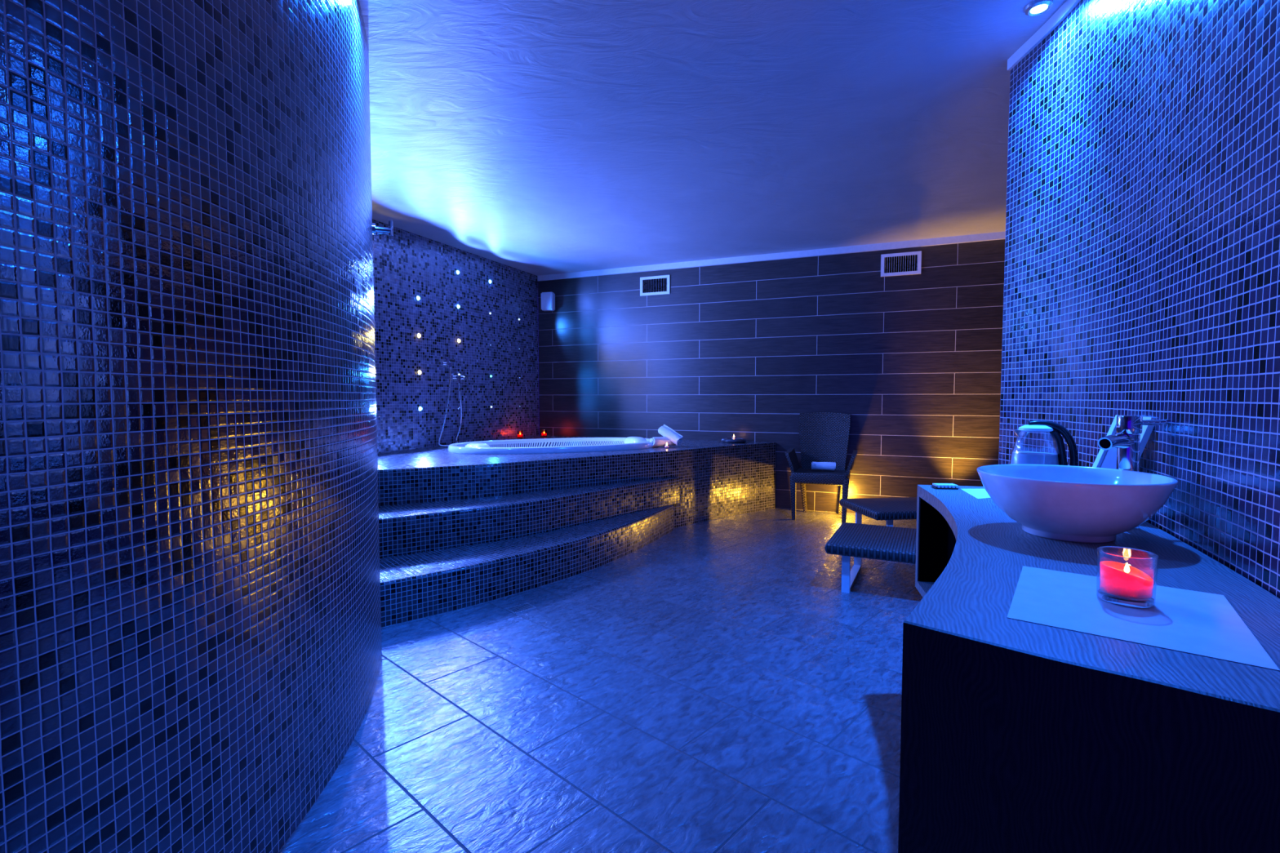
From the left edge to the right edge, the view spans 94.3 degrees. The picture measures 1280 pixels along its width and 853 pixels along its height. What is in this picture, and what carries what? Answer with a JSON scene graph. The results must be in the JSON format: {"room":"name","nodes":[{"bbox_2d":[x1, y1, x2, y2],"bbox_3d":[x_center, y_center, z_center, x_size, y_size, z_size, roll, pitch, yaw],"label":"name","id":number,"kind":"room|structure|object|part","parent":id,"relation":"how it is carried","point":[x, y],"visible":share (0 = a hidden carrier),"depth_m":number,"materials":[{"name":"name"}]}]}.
{"room":"spa room","nodes":[
{"label":"spa room","id":0,"kind":"room"},
{"bbox_2d":[0,0,382,852],"bbox_3d":[-1.631,-0.226,1.422,1.435,2.610,5.078,0,3,0],"label":"wall","id":1,"kind":"structure","parent":0,"point":[191,647],"depth_m":1.19,"materials":[{"name":"tile"}]},
{"bbox_2d":[372,219,538,453],"bbox_3d":[-2.212,-0.404,5.031,0.100,2.610,4.805,1,3,23],"label":"wall","id":2,"kind":"structure","parent":0,"point":[406,265],"depth_m":5.74,"materials":[{"name":"tile"}]},
{"bbox_2d":[372,220,393,236],"bbox_3d":[-1.154,-0.891,2.662,0.085,0.067,0.048,-1,3,-24],"label":"wall fitting","id":3,"kind":"object","parent":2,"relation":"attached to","point":[388,230],"visible":1,"depth_m":2.66,"materials":[{"name":"silver metal"}]},
{"bbox_3d":[-1.155,-0.883,2.663,0.065,0.024,0.024,-1,3,-24],"label":"arm","id":4,"kind":"part","parent":3,"relation":"part of","materials":[{"name":"silver metal"}]},
{"bbox_3d":[-1.125,-0.893,2.676,0.018,0.064,0.018,0,3,0],"label":"post","id":5,"kind":"part","parent":3,"relation":"part of","materials":[{"name":"silver metal"}]},
{"bbox_2d":[415,295,420,301],"bbox_3d":[-1.996,-1.158,5.351,0.022,0.052,0.052,1,3,23],"label":"light","id":6,"kind":"object","parent":2,"relation":"attached to","point":[417,297],"visible":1,"depth_m":5.34,"materials":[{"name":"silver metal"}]},
{"bbox_2d":[416,333,421,338],"bbox_3d":[-1.996,-0.823,5.367,0.022,0.052,0.052,1,3,23],"label":"light","id":7,"kind":"object","parent":2,"relation":"attached to","point":[418,335],"visible":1,"depth_m":5.36,"materials":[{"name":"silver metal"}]},
{"bbox_2d":[417,405,422,411],"bbox_3d":[-1.996,-0.162,5.400,0.022,0.052,0.052,1,3,23],"label":"light","id":8,"kind":"object","parent":2,"relation":"attached to","point":[420,407],"visible":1,"depth_m":5.39,"materials":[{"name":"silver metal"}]},
{"bbox_2d":[438,358,462,446],"bbox_3d":[-1.818,-0.233,5.681,0.142,0.836,0.351,0,3,0],"label":"shower","id":9,"kind":"object","parent":2,"relation":"attached to","point":[447,362],"visible":0.85,"depth_m":5.66,"materials":[{"name":"silver metal"}]},
{"bbox_2d":[451,373,468,385],"bbox_3d":[-1.768,-0.469,5.869,0.067,0.119,0.202,1,3,23],"label":"shower valve","id":10,"kind":"object","parent":2,"relation":"attached to","point":[455,377],"visible":1,"depth_m":5.83,"materials":[{"name":"silver metal"}]},
{"bbox_2d":[451,373,460,382],"bbox_3d":[-1.791,-0.477,5.814,0.067,0.097,0.084,1,3,23],"label":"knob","id":11,"kind":"object","parent":10,"relation":"attached to","point":[455,376],"depth_m":5.80,"materials":[{"name":"silver metal"}]},
{"bbox_3d":[-1.744,-0.470,5.925,0.067,0.117,0.080,1,3,23],"label":"handle","id":12,"kind":"part","parent":10,"relation":"part of","materials":[{"name":"silver metal"}]},
{"bbox_2d":[278,507,922,852],"bbox_3d":[0.300,1.050,2.655,9.800,0.060,12.000,0,3,0],"label":"floor","id":13,"kind":"structure","parent":0,"point":[715,686],"depth_m":2.18,"materials":[{"name":"tile"}]},
{"bbox_2d":[505,602,537,613],"bbox_3d":[-0.648,0.990,3.231,0.136,0.004,0.106,-2,4,-40],"label":"floor drain","id":14,"kind":"object","parent":13,"relation":"on","point":[517,609],"visible":1,"depth_m":3.23,"materials":[{"name":"metal"}]},
{"bbox_2d":[377,435,775,627],"bbox_3d":[-0.802,0.580,4.636,2.869,0.683,4.504,1,3,23],"label":"platform","id":15,"kind":"object","parent":13,"relation":"on","point":[456,531],"visible":0.72,"depth_m":4.08,"materials":[{"name":"tile"}]},
{"bbox_2d":[516,431,523,438],"bbox_3d":[-1.352,0.093,6.693,0.070,0.086,0.070,0,3,0],"label":"jar candle","id":16,"kind":"object","parent":15,"relation":"on","point":[519,436],"visible":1,"depth_m":6.67,"materials":[{"name":"red glass"}]},
{"bbox_2d":[541,429,546,437],"bbox_3d":[-1.118,0.082,6.912,0.070,0.086,0.070,0,3,0],"label":"jar candle","id":17,"kind":"object","parent":15,"relation":"on","point":[544,435],"visible":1,"depth_m":6.89,"materials":[{"name":"red glass"}]},
{"bbox_2d":[448,436,657,454],"bbox_3d":[-0.745,0.396,5.511,1.977,0.557,1.046,-1,3,-24],"label":"hot tub","id":18,"kind":"object","parent":15,"relation":"in","point":[563,445],"visible":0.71,"depth_m":5.31,"materials":[{"name":"white plastic"}]},
{"bbox_2d":[460,440,624,447],"bbox_3d":[-0.859,0.185,5.757,1.772,0.066,0.335,-1,3,-24],"label":"grille","id":19,"kind":"object","parent":18,"relation":"attached to","point":[493,443],"depth_m":5.88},
{"bbox_2d":[649,436,675,446],"bbox_3d":[0.221,0.139,5.545,0.269,0.094,0.090,-2,3,-31],"label":"rolled towel","id":20,"kind":"object","parent":15,"relation":"on","point":[656,441],"visible":0.87,"depth_m":5.49,"materials":[{"name":"white fabric"}]},
{"bbox_2d":[657,424,683,445],"bbox_3d":[0.291,0.080,5.563,0.240,0.198,0.097,2,3,30],"label":"rolled towel","id":21,"kind":"object","parent":15,"relation":"on","point":[675,437],"visible":0.99,"depth_m":5.53,"materials":[{"name":"white fabric"}]},
{"bbox_2d":[720,437,746,443],"bbox_3d":[0.965,0.143,6.100,0.260,0.044,0.260,0,3,0],"label":"dish","id":22,"kind":"object","parent":15,"relation":"on","point":[726,440],"visible":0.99,"depth_m":6.00,"materials":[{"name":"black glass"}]},
{"bbox_2d":[784,412,857,523],"bbox_3d":[1.750,0.366,5.709,0.636,1.003,0.573,1,3,22],"label":"wicker armchair","id":23,"kind":"object","parent":13,"relation":"on","point":[824,437],"visible":0.94,"depth_m":5.83,"materials":[{"name":"brown wicker"}]},
{"bbox_3d":[1.480,0.330,5.767,0.093,0.210,0.410,1,3,22],"label":"armrest","id":24,"kind":"part","parent":23,"relation":"part of","materials":[{"name":"wicker"}]},
{"bbox_3d":[1.437,0.670,5.574,0.059,0.410,0.056,1,3,22],"label":"leg","id":25,"kind":"part","parent":23,"relation":"part of","materials":[{"name":"wicker"}]},
{"bbox_3d":[1.629,0.652,5.933,0.086,0.410,0.066,1,3,22],"label":"leg","id":26,"kind":"part","parent":23,"relation":"part of","materials":[{"name":"wicker"}]},
{"bbox_3d":[1.732,0.475,5.672,0.510,0.100,0.480,1,3,22],"label":"seat","id":27,"kind":"part","parent":23,"relation":"part of","materials":[{"name":"wicker"}]},
{"bbox_2d":[811,462,835,470],"bbox_3d":[1.748,0.376,5.651,0.223,0.081,0.077,1,3,16],"label":"rolled towel","id":28,"kind":"object","parent":23,"relation":"on","point":[815,465],"visible":1,"depth_m":5.62,"materials":[{"name":"white fabric"}]},
{"bbox_3d":[1.826,0.157,5.887,0.485,0.603,0.168,1,3,22],"label":"backrest","id":29,"kind":"part","parent":23,"relation":"part of","materials":[{"name":"wicker"}]},
{"bbox_3d":[1.982,0.659,5.790,0.086,0.410,0.066,1,3,22],"label":"leg","id":30,"kind":"part","parent":23,"relation":"part of","materials":[{"name":"wicker"}]},
{"bbox_3d":[1.869,0.679,5.399,0.059,0.410,0.056,1,3,22],"label":"leg","id":31,"kind":"part","parent":23,"relation":"part of","materials":[{"name":"wicker"}]},
{"bbox_3d":[1.984,0.340,5.562,0.093,0.210,0.410,1,3,22],"label":"armrest","id":32,"kind":"part","parent":23,"relation":"part of","materials":[{"name":"wicker"}]},
{"bbox_2d":[824,522,916,593],"bbox_3d":[2.063,0.729,3.368,1.850,0.511,0.680,1,3,27],"label":"bench","id":33,"kind":"object","parent":13,"relation":"on","point":[857,540],"visible":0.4,"depth_m":3.50,"materials":[{"name":"black wicker"}]},
{"bbox_3d":[1.340,0.851,3.744,0.045,0.230,0.580,1,3,27],"label":"leg frame","id":34,"kind":"part","parent":33,"relation":"part of","materials":[{"name":"white metal"}]},
{"bbox_2d":[839,497,916,526],"bbox_3d":[2.627,0.654,4.794,1.850,0.519,0.600,0,3,-7],"label":"sun lounger","id":35,"kind":"object","parent":13,"relation":"on","point":[888,509],"visible":0.27,"depth_m":4.62,"materials":[{"name":"black wicker"}]},
{"bbox_3d":[1.850,0.799,4.705,0.045,0.238,0.500,0,3,-7],"label":"leg frame","id":36,"kind":"part","parent":35,"relation":"part of","materials":[{"name":"white metal"}]},
{"bbox_2d":[897,484,1279,852],"bbox_3d":[0.983,0.645,1.474,0.567,0.766,1.793,1,3,26],"label":"countertop","id":37,"kind":"structure","parent":13,"relation":"on","point":[1017,736],"depth_m":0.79,"materials":[{"name":"grey wood"}]},
{"bbox_2d":[930,483,959,489],"bbox_3d":[1.120,0.220,2.178,0.084,0.016,0.053,0,3,6],"label":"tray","id":38,"kind":"object","parent":37,"relation":"on","point":[936,486],"visible":1,"depth_m":2.16,"materials":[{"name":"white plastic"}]},
{"bbox_2d":[960,488,990,498],"bbox_3d":[1.191,0.233,2.058,0.097,0.001,0.247,1,3,15],"label":"paper sheet","id":39,"kind":"object","parent":37,"relation":"on","point":[977,493],"visible":0.57,"depth_m":2.06,"materials":[{"name":"white paper"}]},
{"bbox_2d":[1008,420,1078,466],"bbox_3d":[1.367,0.106,2.040,0.181,0.256,0.156,-1,3,-11],"label":"glass kettle","id":40,"kind":"object","parent":37,"relation":"on","point":[1056,430],"visible":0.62,"depth_m":2.00,"materials":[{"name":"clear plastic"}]},
{"bbox_3d":[1.306,0.022,2.056,0.024,0.022,0.032,1,3,25],"label":"spout","id":41,"kind":"part","parent":40,"relation":"part of","materials":[{"name":"glass"}]},
{"bbox_3d":[1.355,0.004,2.033,0.100,0.020,0.100,1,3,25],"label":"lid","id":42,"kind":"part","parent":40,"relation":"part of","materials":[{"name":"white plastic"}]},
{"bbox_2d":[976,464,1177,543],"bbox_3d":[1.045,0.188,1.447,0.393,0.150,0.393,0,3,0],"label":"basin","id":43,"kind":"object","parent":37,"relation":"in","point":[1063,503],"visible":1,"depth_m":1.34,"materials":[{"name":"white ceramic"}]},
{"bbox_3d":[0.593,0.682,0.735,0.524,0.765,0.017,2,4,40],"label":"panel","id":44,"kind":"part","parent":37,"relation":"part of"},
{"bbox_2d":[1092,414,1155,469],"bbox_3d":[1.356,0.110,1.697,0.111,0.282,0.212,1,3,17],"label":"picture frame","id":45,"kind":"object","parent":37,"relation":"on","point":[1106,459],"visible":0.29,"depth_m":1.73,"materials":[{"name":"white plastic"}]},
{"bbox_2d":[1099,432,1117,469],"bbox_3d":[1.357,0.111,1.697,0.078,0.222,0.157,1,3,17],"label":"picture","id":46,"kind":"object","parent":45,"relation":"attached to","point":[1108,458],"depth_m":1.75},
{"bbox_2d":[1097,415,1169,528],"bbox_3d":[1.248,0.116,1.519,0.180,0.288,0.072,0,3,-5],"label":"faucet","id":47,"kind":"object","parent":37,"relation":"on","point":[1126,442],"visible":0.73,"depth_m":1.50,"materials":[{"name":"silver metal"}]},
{"bbox_3d":[1.210,0.039,1.506,0.099,0.040,0.040,-1,3,-21],"label":"spout","id":48,"kind":"part","parent":47,"relation":"part of","materials":[{"name":"silver metal"}]},
{"bbox_3d":[1.306,-0.011,1.502,0.069,0.018,0.014,1,3,20],"label":"lever","id":49,"kind":"part","parent":47,"relation":"part of","materials":[{"name":"silver metal"}]},
{"bbox_2d":[1007,565,1279,671],"bbox_3d":[0.771,0.288,0.950,0.286,0.001,0.348,2,4,36],"label":"mat","id":50,"kind":"object","parent":37,"relation":"on","point":[1206,624],"visible":0.92,"depth_m":0.90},
{"bbox_2d":[1096,546,1158,608],"bbox_3d":[0.795,0.245,0.970,0.078,0.081,0.078,0,3,0],"label":"jar candle","id":51,"kind":"object","parent":50,"relation":"on","point":[1119,584],"visible":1,"depth_m":0.95,"materials":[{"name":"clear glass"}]},
{"bbox_3d":[0.795,0.281,0.972,0.073,0.010,0.073,0,3,0],"label":"glass","id":52,"kind":"part","parent":51,"relation":"part of","materials":[{"name":"clear glass"}]},
{"bbox_2d":[359,0,1066,275],"bbox_3d":[0.300,-1.627,2.523,9.800,0.080,12.000,0,3,0],"label":"ceiling","id":53,"kind":"structure","parent":0,"point":[535,137],"depth_m":3.18,"materials":[{"name":"paint"}]},
{"bbox_2d":[1024,0,1053,16],"bbox_3d":[1.490,-1.563,2.215,0.092,0.016,0.092,0,3,0],"label":"recessed light","id":54,"kind":"object","parent":53,"relation":"in","point":[1038,6],"visible":1,"depth_m":2.21,"materials":[{"name":"glass"}]},
{"bbox_2d":[537,239,1005,514],"bbox_3d":[1.832,-0.451,5.962,6.626,2.610,0.100,1,3,23],"label":"wall","id":55,"kind":"structure","parent":0,"point":[742,350],"depth_m":5.99,"materials":[{"name":"tile"}]},
{"bbox_2d":[541,292,555,311],"bbox_3d":[-1.085,-1.480,7.039,0.150,0.210,0.137,1,3,13],"label":"wall speaker","id":56,"kind":"object","parent":55,"relation":"attached to","point":[548,299],"visible":1,"depth_m":6.98,"materials":[{"name":"white plastic"}]},
{"bbox_2d":[640,275,670,296],"bbox_3d":[0.165,-1.558,6.561,0.352,0.205,0.014,1,3,23],"label":"air vent","id":57,"kind":"object","parent":55,"relation":"in","point":[654,285],"visible":1,"depth_m":6.56,"materials":[{"name":"white plastic"}]},
{"bbox_2d":[537,231,1005,280],"bbox_3d":[1.789,-1.721,5.853,6.570,0.062,0.018,1,3,23],"label":"trim","id":58,"kind":"structure","parent":55,"relation":"attached to","point":[997,235],"depth_m":5.97,"materials":[{"name":"white paint"}]},
{"bbox_2d":[880,250,921,276],"bbox_3d":[2.453,-1.528,5.580,0.348,0.208,0.014,1,3,23],"label":"air vent","id":59,"kind":"object","parent":55,"relation":"in","point":[904,263],"visible":1,"depth_m":5.58,"materials":[{"name":"white plastic"}]},
{"bbox_2d":[998,0,1279,599],"bbox_3d":[0.824,-0.148,-0.146,0.633,2.610,5.808,1,3,14],"label":"wall","id":60,"kind":"structure","parent":0,"point":[1142,268],"depth_m":1.55,"materials":[{"name":"tile"}]},
{"bbox_2d":[1007,0,1080,70],"bbox_3d":[1.041,-1.486,0.936,0.198,0.045,3.458,1,3,22],"label":"trim","id":61,"kind":"structure","parent":60,"relation":"attached to","point":[1067,7],"depth_m":2.34,"materials":[{"name":"white paint"}]}
]}

